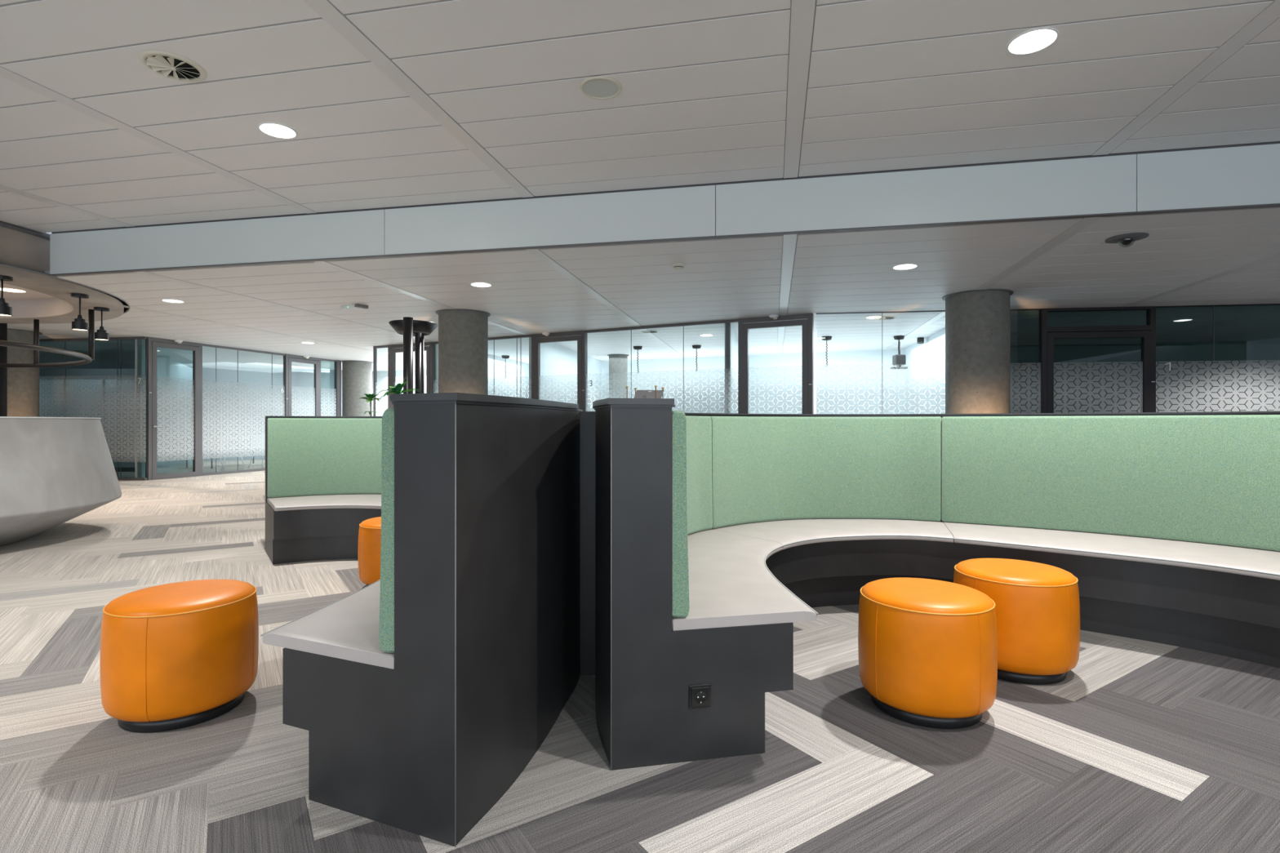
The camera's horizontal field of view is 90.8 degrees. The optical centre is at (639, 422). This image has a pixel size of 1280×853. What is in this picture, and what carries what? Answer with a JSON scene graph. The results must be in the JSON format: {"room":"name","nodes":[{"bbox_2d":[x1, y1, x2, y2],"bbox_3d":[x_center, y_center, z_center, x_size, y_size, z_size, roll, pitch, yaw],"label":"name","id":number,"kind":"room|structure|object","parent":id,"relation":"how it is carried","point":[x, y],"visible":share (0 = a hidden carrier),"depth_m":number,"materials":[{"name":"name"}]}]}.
{"room":"office lobby","nodes":[
{"label":"office lobby","id":0,"kind":"room"},
{"bbox_2d":[134,338,192,477],"bbox_3d":[-11.205,-0.275,15.132,0.100,2.789,6.377,0,0,-27],"label":"wall partition","id":1,"kind":"structure","parent":0,"point":[173,370],"depth_m":14.12,"materials":[{"name":"grey"}]},
{"bbox_2d":[39,336,147,480],"bbox_3d":[-11.588,-0.274,12.573,4.078,2.788,0.060,0,0,9],"label":"window","id":2,"kind":"structure","parent":1,"relation":"in","point":[119,392],"depth_m":12.35,"materials":[{"name":"grey"}]},
{"bbox_2d":[145,337,202,479],"bbox_3d":[-9.397,-0.274,12.785,0.149,2.788,1.082,0,0,18],"label":"door","id":3,"kind":"structure","parent":2,"relation":"attached to","point":[151,343],"depth_m":12.71,"materials":[{"name":"grey"}]},
{"bbox_2d":[39,360,342,461],"bbox_3d":[-12.925,-0.275,18.546,7.606,2.790,0.120,0,0,-25],"label":"wall","id":4,"kind":"structure","parent":0,"point":[250,379],"depth_m":19.04,"materials":[{"name":"grey"}]},
{"bbox_2d":[435,344,528,398],"bbox_3d":[-3.706,-0.275,15.659,0.100,2.789,5.224,0,0,12],"label":"wall partition","id":5,"kind":"structure","parent":0,"point":[500,380],"depth_m":16.31,"materials":[{"name":"white"}]},
{"bbox_2d":[528,337,601,411],"bbox_3d":[-1.584,-0.275,14.619,0.100,2.789,5.270,0,0,11],"label":"wall partition","id":6,"kind":"structure","parent":0,"point":[558,363],"depth_m":13.63,"materials":[{"name":"white"}]},
{"bbox_2d":[432,334,531,398],"bbox_3d":[-3.149,-0.274,12.509,2.489,2.788,0.060,0,0,26],"label":"window","id":7,"kind":"structure","parent":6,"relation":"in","point":[494,388],"depth_m":12.18,"materials":[{"name":"grey"}]},
{"bbox_2d":[387,342,435,408],"bbox_3d":[-4.833,-0.274,13.333,1.261,2.788,0.095,0,0,26],"label":"door","id":8,"kind":"structure","parent":7,"relation":"attached to","point":[429,347],"depth_m":13.24,"materials":[{"name":"grey metal"}]},
{"bbox_2d":[372,348,905,416],"bbox_3d":[-1.649,-0.275,17.645,17.155,2.790,0.120,0,0,23],"label":"window","id":9,"kind":"structure","parent":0,"point":[866,362],"depth_m":15.51,"materials":[{"name":"white"}]},
{"bbox_2d":[0,0,1279,232],"bbox_3d":[-4.378,-2.163,0.795,33.434,0.054,11.470,0,0,11],"label":"ceiling","id":10,"kind":"structure","parent":0,"point":[388,103],"depth_m":4.06,"materials":[{"name":"white"}]},
{"bbox_2d":[0,220,129,324],"bbox_3d":[-9.760,-1.880,7.200,6.140,0.560,6.140,0,0,0],"label":"ceiling","id":11,"kind":"structure","parent":10,"relation":"attached to","point":[24,252],"depth_m":7.67,"materials":[{"name":"paint"}]},
{"bbox_2d":[0,275,13,316],"bbox_3d":[-6.971,-1.387,6.900,0.170,0.425,0.170,0,0,0],"label":"pendant lamp","id":12,"kind":"object","parent":11,"relation":"hanging from","point":[5,310],"visible":1,"depth_m":6.89,"materials":[{"name":"black metal"}]},
{"bbox_2d":[0,287,26,293],"bbox_3d":[-8.860,-1.867,8.890,0.324,0.005,0.324,0,0,0],"label":"recessed light","id":13,"kind":"object","parent":11,"relation":"in","point":[10,290],"visible":0.94,"depth_m":8.89,"materials":[{"name":"white paint"}]},
{"bbox_2d":[0,288,25,292],"bbox_3d":[-8.860,-1.866,8.890,0.300,0.001,0.300,0,0,0],"label":"diffuser","id":14,"kind":"object","parent":13,"relation":"attached to","point":[4,289],"depth_m":8.89,"materials":[{"name":"white plastic"}]},
{"bbox_2d":[0,309,94,367],"bbox_3d":[-9.760,-1.229,7.200,5.304,0.742,5.304,0,0,0],"label":"rail","id":15,"kind":"object","parent":11,"relation":"hanging from","point":[35,347],"visible":1,"depth_m":8.92,"materials":[{"name":"black metal"}]},
{"bbox_2d":[71,293,88,330],"bbox_3d":[-6.976,-1.377,7.864,0.170,0.445,0.170,0,0,0],"label":"pendant lamp","id":16,"kind":"object","parent":11,"relation":"hanging from","point":[79,324],"visible":1,"depth_m":7.83,"materials":[{"name":"black metal"}]},
{"bbox_2d":[93,306,109,340],"bbox_3d":[-7.500,-1.377,8.796,0.170,0.445,0.170,0,0,0],"label":"pendant lamp","id":17,"kind":"object","parent":11,"relation":"hanging from","point":[101,334],"visible":1,"depth_m":8.76,"materials":[{"name":"black metal"}]},
{"bbox_2d":[138,50,206,81],"bbox_3d":[-2.800,-2.129,3.790,0.330,0.023,0.330,0,0,0],"label":"ceiling vent","id":18,"kind":"object","parent":10,"relation":"in","point":[168,64],"visible":1,"depth_m":3.77,"materials":[{"name":"beige plastic"}]},
{"bbox_2d":[257,122,297,138],"bbox_3d":[-2.650,-2.136,4.620,0.254,0.005,0.254,0,0,0],"label":"recessed light","id":19,"kind":"object","parent":10,"relation":"in","point":[273,129],"visible":1,"depth_m":4.61,"materials":[{"name":"white paint"}]},
{"bbox_2d":[579,75,622,98],"bbox_3d":[-0.250,-2.135,4.030,0.272,0.009,0.272,0,0,0],"label":"ceiling speaker","id":20,"kind":"object","parent":10,"relation":"attached to","point":[596,86],"visible":1,"depth_m":4.02,"materials":[{"name":"beige plastic"}]},
{"bbox_2d":[582,79,618,97],"bbox_3d":[-0.250,-2.134,4.030,0.228,0.001,0.228,0,0,0],"label":"grille","id":21,"kind":"object","parent":20,"relation":"attached to","point":[593,88],"depth_m":4.03,"materials":[{"name":"white metal"}]},
{"bbox_2d":[1006,26,1059,55],"bbox_3d":[2.200,-2.136,3.540,0.254,0.005,0.254,0,0,0],"label":"recessed light","id":22,"kind":"object","parent":10,"relation":"in","point":[1037,39],"visible":1,"depth_m":3.54,"materials":[{"name":"white paint"}]},
{"bbox_2d":[0,459,1279,852],"bbox_3d":[-2.000,1.120,7.991,30.902,0.001,30.921,0,0,0],"label":"floor","id":23,"kind":"structure","parent":0,"point":[1142,746],"depth_m":2.09,"materials":[{"name":"carpet"}]},
{"bbox_2d":[0,323,7,416],"bbox_3d":[-10.677,-0.274,10.550,0.144,2.788,0.144,0,0,0],"label":"support post","id":24,"kind":"object","parent":23,"relation":"on","point":[3,326],"visible":0.46,"depth_m":10.53,"materials":[{"name":"black paint"}]},
{"bbox_2d":[7,328,42,417],"bbox_3d":[-11.450,-0.275,11.500,0.820,2.790,0.820,0,0,0],"label":"concrete pillar","id":25,"kind":"structure","parent":23,"relation":"on","point":[23,383],"depth_m":11.36,"materials":[{"name":"grey concrete"}]},
{"bbox_2d":[0,416,121,546],"bbox_3d":[-6.800,0.534,5.600,3.410,1.171,3.410,0,0,0],"label":"reception desk","id":26,"kind":"object","parent":23,"relation":"on","point":[55,471],"visible":1,"depth_m":5.58,"materials":[{"name":"concrete"}]},
{"bbox_2d":[39,368,134,471],"bbox_3d":[-12.700,-0.055,14.637,2.800,2.350,0.525,0,0,0],"label":"cupboard","id":27,"kind":"object","parent":23,"relation":"on","point":[47,377],"visible":0.25,"depth_m":14.38,"materials":[{"name":"grey"}]},
{"bbox_2d":[99,579,258,733],"bbox_3d":[-1.786,0.886,2.473,0.501,0.467,0.501,0,0,0],"label":"stool","id":28,"kind":"object","parent":23,"relation":"on","point":[185,654],"visible":1,"depth_m":2.29,"materials":[{"name":"orange leather"}]},
{"bbox_2d":[202,435,225,471],"bbox_3d":[-9.750,0.708,14.300,0.479,0.815,0.479,0,0,-17],"label":"chair","id":29,"kind":"object","parent":23,"relation":"on","point":[206,436],"visible":0.17,"depth_m":14.47,"materials":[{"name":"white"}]},
{"bbox_2d":[186,436,253,468],"bbox_3d":[-10.550,0.750,16.400,1.000,0.740,2.000,0,0,18],"label":"meeting table","id":30,"kind":"object","parent":23,"relation":"on","point":[211,457],"visible":0.27,"depth_m":15.64,"materials":[{"name":"white"}]},
{"bbox_2d":[220,445,245,471],"bbox_3d":[-9.600,0.708,14.900,0.479,0.815,0.479,0,0,-30],"label":"chair","id":31,"kind":"object","parent":23,"relation":"on","point":[224,460],"visible":0.34,"depth_m":14.83,"materials":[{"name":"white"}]},
{"bbox_2d":[202,343,285,475],"bbox_3d":[-8.936,-0.274,14.314,0.060,2.788,2.086,0,0,18],"label":"window","id":32,"kind":"structure","parent":23,"relation":"on","point":[215,450],"depth_m":14.06,"materials":[{"name":"grey"}]},
{"bbox_2d":[283,353,320,416],"bbox_3d":[-8.450,-0.274,15.815,0.095,2.788,1.070,0,0,18],"label":"door","id":33,"kind":"structure","parent":32,"relation":"attached to","point":[288,358],"depth_m":15.74,"materials":[{"name":"grey"}]},
{"bbox_2d":[248,435,265,468],"bbox_3d":[-9.350,0.707,15.700,0.478,0.815,0.478,0,0,21],"label":"chair","id":34,"kind":"object","parent":23,"relation":"on","point":[251,435],"visible":0.13,"depth_m":15.60,"materials":[{"name":"white"}]},
{"bbox_2d":[320,358,336,416],"bbox_3d":[-8.204,-0.274,16.587,0.060,2.788,0.552,0,0,18],"label":"window","id":35,"kind":"structure","parent":23,"relation":"on","point":[325,397],"depth_m":16.60,"materials":[{"name":"grey"}]},
{"bbox_2d":[333,360,341,416],"bbox_3d":[-8.098,-0.274,16.917,0.100,2.788,0.140,0,0,18],"label":"post","id":36,"kind":"object","parent":35,"relation":"attached to","point":[337,365],"visible":0.64,"depth_m":16.86,"materials":[{"name":"grey metal"}]},
{"bbox_2d":[341,360,373,416],"bbox_3d":[-7.750,-0.275,17.300,0.820,2.790,0.820,0,0,0],"label":"concrete pillar","id":37,"kind":"structure","parent":23,"relation":"on","point":[357,375],"depth_m":16.98,"materials":[{"name":"grey concrete"}]},
{"bbox_2d":[357,516,381,586],"bbox_3d":[-1.665,0.886,4.340,0.501,0.467,0.501,0,0,0],"label":"stool","id":38,"kind":"object","parent":23,"relation":"on","point":[370,530],"visible":0.32,"depth_m":4.12,"materials":[{"name":"orange leather"}]},
{"bbox_2d":[359,392,383,416],"bbox_3d":[-3.239,0.380,7.614,0.293,1.480,0.308,0,0,0],"label":"dracaena","id":39,"kind":"object","parent":23,"relation":"on","point":[369,397],"visible":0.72,"depth_m":7.59,"materials":[{"name":"green plant"}]},
{"bbox_2d":[373,346,377,416],"bbox_3d":[-5.794,-0.274,13.807,0.040,2.788,0.060,0,0,26],"label":"post","id":40,"kind":"object","parent":23,"relation":"on","point":[375,350],"visible":0.64,"depth_m":13.79,"materials":[{"name":"grey metal"}]},
{"bbox_2d":[374,345,387,416],"bbox_3d":[-5.583,-0.274,13.703,0.411,2.788,0.060,0,0,26],"label":"window","id":41,"kind":"structure","parent":23,"relation":"on","point":[380,414],"depth_m":13.71,"materials":[{"name":"grey"}]},
{"bbox_2d":[373,378,423,407],"bbox_3d":[-2.534,0.312,6.604,0.520,1.616,0.391,0,0,0],"label":"dracaena","id":42,"kind":"object","parent":23,"relation":"on","point":[397,390],"visible":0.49,"depth_m":6.57,"materials":[{"name":"green plant"}]},
{"bbox_2d":[388,316,438,393],"bbox_3d":[-2.548,-0.016,7.194,0.655,2.273,0.688,0,0,0],"label":"lamp","id":43,"kind":"object","parent":23,"relation":"on","point":[409,327],"visible":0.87,"depth_m":7.09,"materials":[{"name":"black metal"}]},
{"bbox_2d":[260,392,582,847],"bbox_3d":[-1.281,0.520,3.956,1.852,1.199,4.780,0,0,-31],"label":"booth","id":44,"kind":"object","parent":23,"relation":"on","point":[422,693],"visible":0.98,"depth_m":1.83,"materials":[{"name":"grey laminate"}]},
{"bbox_2d":[435,308,490,395],"bbox_3d":[-2.700,-0.275,9.650,0.810,2.790,0.810,0,0,0],"label":"concrete pillar","id":45,"kind":"structure","parent":23,"relation":"on","point":[463,334],"depth_m":9.33,"materials":[{"name":"grey concrete"}]},
{"bbox_2d":[579,411,595,675],"bbox_3d":[-0.227,0.535,2.815,0.091,1.170,0.030,0,0,0],"label":"panel","id":46,"kind":"object","parent":23,"relation":"on","point":[587,419],"visible":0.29,"depth_m":2.80,"materials":[{"name":"grey laminate"}]},
{"bbox_2d":[607,354,628,398],"bbox_3d":[-0.540,-0.275,15.600,0.540,2.790,0.540,0,0,0],"label":"concrete pillar","id":47,"kind":"structure","parent":23,"relation":"on","point":[618,363],"depth_m":15.40,"materials":[{"name":"grey"}]},
{"bbox_2d":[625,386,664,398],"bbox_3d":[0.043,0.416,5.000,0.312,1.409,0.240,0,0,0],"label":"display stand","id":48,"kind":"object","parent":23,"relation":"on","point":[655,393],"visible":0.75,"depth_m":5.01,"materials":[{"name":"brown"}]},
{"bbox_2d":[725,323,730,413],"bbox_3d":[1.442,-0.274,10.322,0.074,2.788,0.062,0,0,12],"label":"post","id":49,"kind":"object","parent":23,"relation":"on","point":[727,325],"visible":0.43,"depth_m":10.29,"materials":[{"name":"grey metal"}]},
{"bbox_2d":[857,577,997,728],"bbox_3d":[1.129,0.886,2.501,0.501,0.467,0.501,0,0,0],"label":"stool","id":50,"kind":"object","parent":23,"relation":"on","point":[927,648],"visible":1,"depth_m":2.30,"materials":[{"name":"orange leather"}]},
{"bbox_2d":[592,398,1279,770],"bbox_3d":[1.692,0.520,3.231,3.844,1.199,2.422,0,0,0],"label":"booth","id":51,"kind":"object","parent":23,"relation":"on","point":[716,534],"visible":0.94,"depth_m":3.33,"materials":[{"name":"green fabric"}]},
{"bbox_2d":[688,684,711,708],"bbox_3d":[0.199,0.906,2.091,0.076,0.076,0.006,0,0,-12],"label":"power socket","id":52,"kind":"object","parent":51,"relation":"attached to","point":[700,695],"depth_m":2.08,"materials":[{"name":"black plastic"}]},
{"bbox_2d":[942,288,1013,413],"bbox_3d":[4.420,-0.275,8.280,0.830,2.790,0.830,0,0,0],"label":"concrete pillar","id":53,"kind":"structure","parent":23,"relation":"on","point":[977,322],"depth_m":7.96,"materials":[{"name":"grey concrete"}]},
{"bbox_2d":[953,558,1079,684],"bbox_3d":[1.710,0.886,2.890,0.501,0.467,0.501,0,0,0],"label":"stool","id":54,"kind":"object","parent":23,"relation":"on","point":[1037,605],"visible":0.84,"depth_m":2.68,"materials":[{"name":"orange leather"}]},
{"bbox_2d":[1017,308,1041,413],"bbox_3d":[5.720,-0.274,9.281,0.315,2.788,0.060,0,0,7],"label":"window","id":55,"kind":"structure","parent":23,"relation":"on","point":[1022,393],"depth_m":9.27,"materials":[{"name":"black"}]},
{"bbox_2d":[1155,303,1279,412],"bbox_3d":[8.421,-0.274,8.946,2.087,2.788,0.060,0,0,7],"label":"window","id":56,"kind":"structure","parent":23,"relation":"on","point":[1229,380],"depth_m":8.96,"materials":[{"name":"black"}]},
{"bbox_2d":[1039,306,1155,413],"bbox_3d":[6.630,-0.274,9.165,1.520,2.788,0.095,0,0,7],"label":"door","id":57,"kind":"structure","parent":56,"relation":"attached to","point":[1147,381],"depth_m":9.14,"materials":[{"name":"black"}]},
{"bbox_2d":[7,206,1279,371],"bbox_3d":[-1.336,-1.693,15.254,33.500,0.054,17.980,0,0,11],"label":"ceiling","id":58,"kind":"structure","parent":0,"point":[1232,256],"depth_m":8.11,"materials":[{"name":"white"}]},
{"bbox_2d":[161,298,184,302],"bbox_3d":[-6.397,-1.667,8.648,0.254,0.005,0.254,0,0,0],"label":"recessed light","id":59,"kind":"object","parent":58,"relation":"in","point":[163,300],"visible":1,"depth_m":8.63,"materials":[{"name":"white paint"}]},
{"bbox_2d":[173,339,182,343],"bbox_3d":[-9.332,-1.637,12.766,0.160,0.065,0.160,0,0,0],"label":"sensor","id":60,"kind":"object","parent":58,"relation":"attached to","point":[179,341],"visible":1,"depth_m":12.73,"materials":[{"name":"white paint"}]},
{"bbox_2d":[340,303,368,311],"bbox_3d":[-4.075,-1.647,9.011,0.370,0.044,0.204,0,0,30],"label":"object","id":61,"kind":"object","parent":58,"relation":"attached to","point":[353,307],"visible":1,"depth_m":8.95,"materials":[{"name":"white paint"}]},
{"bbox_2d":[470,282,491,287],"bbox_3d":[-1.920,-1.667,7.627,0.254,0.005,0.254,0,0,0],"label":"recessed light","id":62,"kind":"object","parent":58,"relation":"in","point":[474,284],"visible":1,"depth_m":7.61,"materials":[{"name":"white paint"}]},
{"bbox_2d":[471,283,490,286],"bbox_3d":[-1.920,-1.666,7.627,0.230,0.001,0.230,0,0,0],"label":"diffuser","id":63,"kind":"object","parent":62,"relation":"attached to","point":[473,284],"depth_m":7.61,"materials":[{"name":"white plastic"}]},
{"bbox_2d":[502,355,509,377],"bbox_3d":[-3.354,-1.387,15.750,0.200,0.564,0.200,0,0,0],"label":"hanging cable","id":64,"kind":"object","parent":58,"relation":"hanging from","point":[505,357],"visible":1,"depth_m":15.70,"materials":[{"name":"black plastic"}]},
{"bbox_2d":[541,332,550,336],"bbox_3d":[-1.747,-1.637,11.711,0.160,0.065,0.160,0,0,0],"label":"sensor","id":65,"kind":"object","parent":58,"relation":"attached to","point":[546,334],"visible":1,"depth_m":11.67,"materials":[{"name":"white paint"}]},
{"bbox_2d":[633,346,642,373],"bbox_3d":[-0.048,-1.377,13.837,0.200,0.584,0.200,0,0,0],"label":"cable","id":66,"kind":"object","parent":58,"relation":"hanging from","point":[637,348],"visible":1,"depth_m":13.80,"materials":[{"name":"black plastic"}]},
{"bbox_2d":[641,329,657,333],"bbox_3d":[0.179,-1.659,11.531,0.320,0.023,0.320,0,0,0],"label":"ceiling vent","id":67,"kind":"object","parent":58,"relation":"in","point":[650,331],"visible":1,"depth_m":11.48,"materials":[{"name":"beige plastic"}]},
{"bbox_2d":[671,262,684,270],"bbox_3d":[0.402,-1.643,6.657,0.150,0.052,0.150,0,0,0],"label":"smoke detector","id":68,"kind":"object","parent":58,"relation":"attached to","point":[676,266],"visible":1,"depth_m":6.61,"materials":[{"name":"beige plastic"}]},
{"bbox_2d":[692,345,701,371],"bbox_3d":[1.223,-1.387,13.642,0.200,0.564,0.200,0,0,0],"label":"cable","id":69,"kind":"object","parent":58,"relation":"hanging from","point":[696,347],"visible":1,"depth_m":13.61,"materials":[{"name":"black plastic"}]},
{"bbox_2d":[699,333,713,336],"bbox_3d":[1.266,-1.667,12.032,0.254,0.005,0.254,0,0,0],"label":"recessed light","id":70,"kind":"object","parent":58,"relation":"in","point":[704,335],"visible":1,"depth_m":12.01,"materials":[{"name":"white paint"}]},
{"bbox_2d":[768,314,778,319],"bbox_3d":[2.081,-1.637,9.814,0.160,0.065,0.160,0,0,0],"label":"sensor","id":71,"kind":"object","parent":58,"relation":"attached to","point":[772,316],"visible":1,"depth_m":9.77,"materials":[{"name":"white paint"}]},
{"bbox_2d":[821,336,831,366],"bbox_3d":[3.625,-1.377,12.261,0.200,0.584,0.200,0,0,0],"label":"cable","id":72,"kind":"object","parent":58,"relation":"hanging from","point":[824,338],"visible":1,"depth_m":12.23,"materials":[{"name":"black plastic"}]},
{"bbox_2d":[865,315,881,319],"bbox_3d":[3.702,-1.667,9.986,0.254,0.005,0.254,0,0,0],"label":"recessed light","id":73,"kind":"object","parent":58,"relation":"in","point":[870,317],"visible":0.95,"depth_m":9.96,"materials":[{"name":"white paint"}]},
{"bbox_2d":[875,315,896,319],"bbox_3d":[3.902,-1.659,10.037,0.320,0.023,0.320,0,0,0],"label":"ceiling vent","id":74,"kind":"object","parent":58,"relation":"in","point":[884,317],"visible":0.97,"depth_m":9.99,"materials":[{"name":"beige plastic"}]},
{"bbox_2d":[890,335,907,368],"bbox_3d":[5.000,-1.355,12.184,0.280,0.629,0.200,0,0,0],"label":"projector","id":75,"kind":"object","parent":58,"relation":"hanging from","point":[899,360],"visible":1,"depth_m":12.11,"materials":[{"name":"black plastic"}]},
{"bbox_2d":[892,263,917,270],"bbox_3d":[2.834,-1.667,6.750,0.254,0.005,0.254,0,0,0],"label":"recessed light","id":76,"kind":"object","parent":58,"relation":"in","point":[904,266],"visible":1,"depth_m":6.73,"materials":[{"name":"white paint"}]},
{"bbox_2d":[893,264,916,269],"bbox_3d":[2.834,-1.666,6.750,0.230,0.001,0.230,0,0,0],"label":"diffuser","id":77,"kind":"object","parent":76,"relation":"attached to","point":[904,266],"depth_m":6.77,"materials":[{"name":"white plastic"}]},
{"bbox_2d":[916,337,924,343],"bbox_3d":[5.505,-1.614,12.390,0.100,0.120,0.100,0,0,0],"label":"wall speaker","id":78,"kind":"object","parent":58,"relation":"attached to","point":[920,340],"visible":1,"depth_m":12.34,"materials":[{"name":"black plastic"}]},
{"bbox_2d":[1104,232,1149,244],"bbox_3d":[4.391,-1.627,5.698,0.316,0.083,0.316,0,0,0],"label":"dome camera","id":79,"kind":"object","parent":58,"relation":"attached to","point":[1126,238],"visible":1,"depth_m":5.66,"materials":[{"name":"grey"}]},
{"bbox_2d":[48,141,1279,275],"bbox_3d":[1.999,-1.919,5.401,17.620,0.522,0.058,0,0,11],"label":"ceiling beam","id":80,"kind":"structure","parent":0,"point":[1241,175],"depth_m":5.63,"materials":[{"name":"white painted metal panel"}]},
{"bbox_2d":[724,322,737,412],"bbox_3d":[1.976,-0.275,13.105,0.100,2.789,5.413,0,0,11],"label":"wall partition","id":81,"kind":"structure","parent":0,"point":[734,344],"depth_m":11.36,"materials":[{"name":"white"}]},
{"bbox_2d":[585,319,737,413],"bbox_3d":[0.310,-0.274,10.812,2.867,2.788,0.060,0,0,26],"label":"window","id":82,"kind":"structure","parent":81,"relation":"in","point":[705,396],"depth_m":10.61,"materials":[{"name":"grey"}]},
{"bbox_2d":[531,330,587,411],"bbox_3d":[-1.505,-0.274,11.700,1.175,2.788,0.095,0,0,26],"label":"door","id":83,"kind":"structure","parent":82,"relation":"attached to","point":[580,388],"depth_m":11.62,"materials":[{"name":"grey metal"}]},
{"bbox_2d":[737,313,813,413],"bbox_3d":[2.122,-0.274,9.921,1.172,2.788,0.095,0,0,26],"label":"door","id":84,"kind":"structure","parent":82,"relation":"attached to","point":[806,320],"depth_m":9.89,"materials":[{"name":"grey metal"}]},
{"bbox_2d":[905,328,945,413],"bbox_3d":[5.576,-0.275,11.860,0.100,2.789,4.952,0,0,11],"label":"wall partition","id":85,"kind":"structure","parent":0,"point":[928,357],"depth_m":12.26,"materials":[{"name":"white"}]},
{"bbox_2d":[816,309,1018,413],"bbox_3d":[4.130,-0.274,9.478,2.889,2.788,0.060,0,0,7],"label":"window","id":86,"kind":"structure","parent":85,"relation":"in","point":[892,382],"depth_m":9.52,"materials":[{"name":"grey"}]},
{"bbox_2d":[1010,341,1246,413],"bbox_3d":[9.363,-0.275,13.571,6.180,2.790,0.120,0,0,12],"label":"window","id":87,"kind":"structure","parent":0,"point":[1228,356],"depth_m":13.31,"materials":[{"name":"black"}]},
{"bbox_2d":[1246,337,1279,411],"bbox_3d":[12.575,-0.520,8.000,0.150,3.280,28.000,0,0,0],"label":"wall","id":88,"kind":"structure","parent":0,"point":[1262,355],"depth_m":12.65,"materials":[{"name":"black paint"}]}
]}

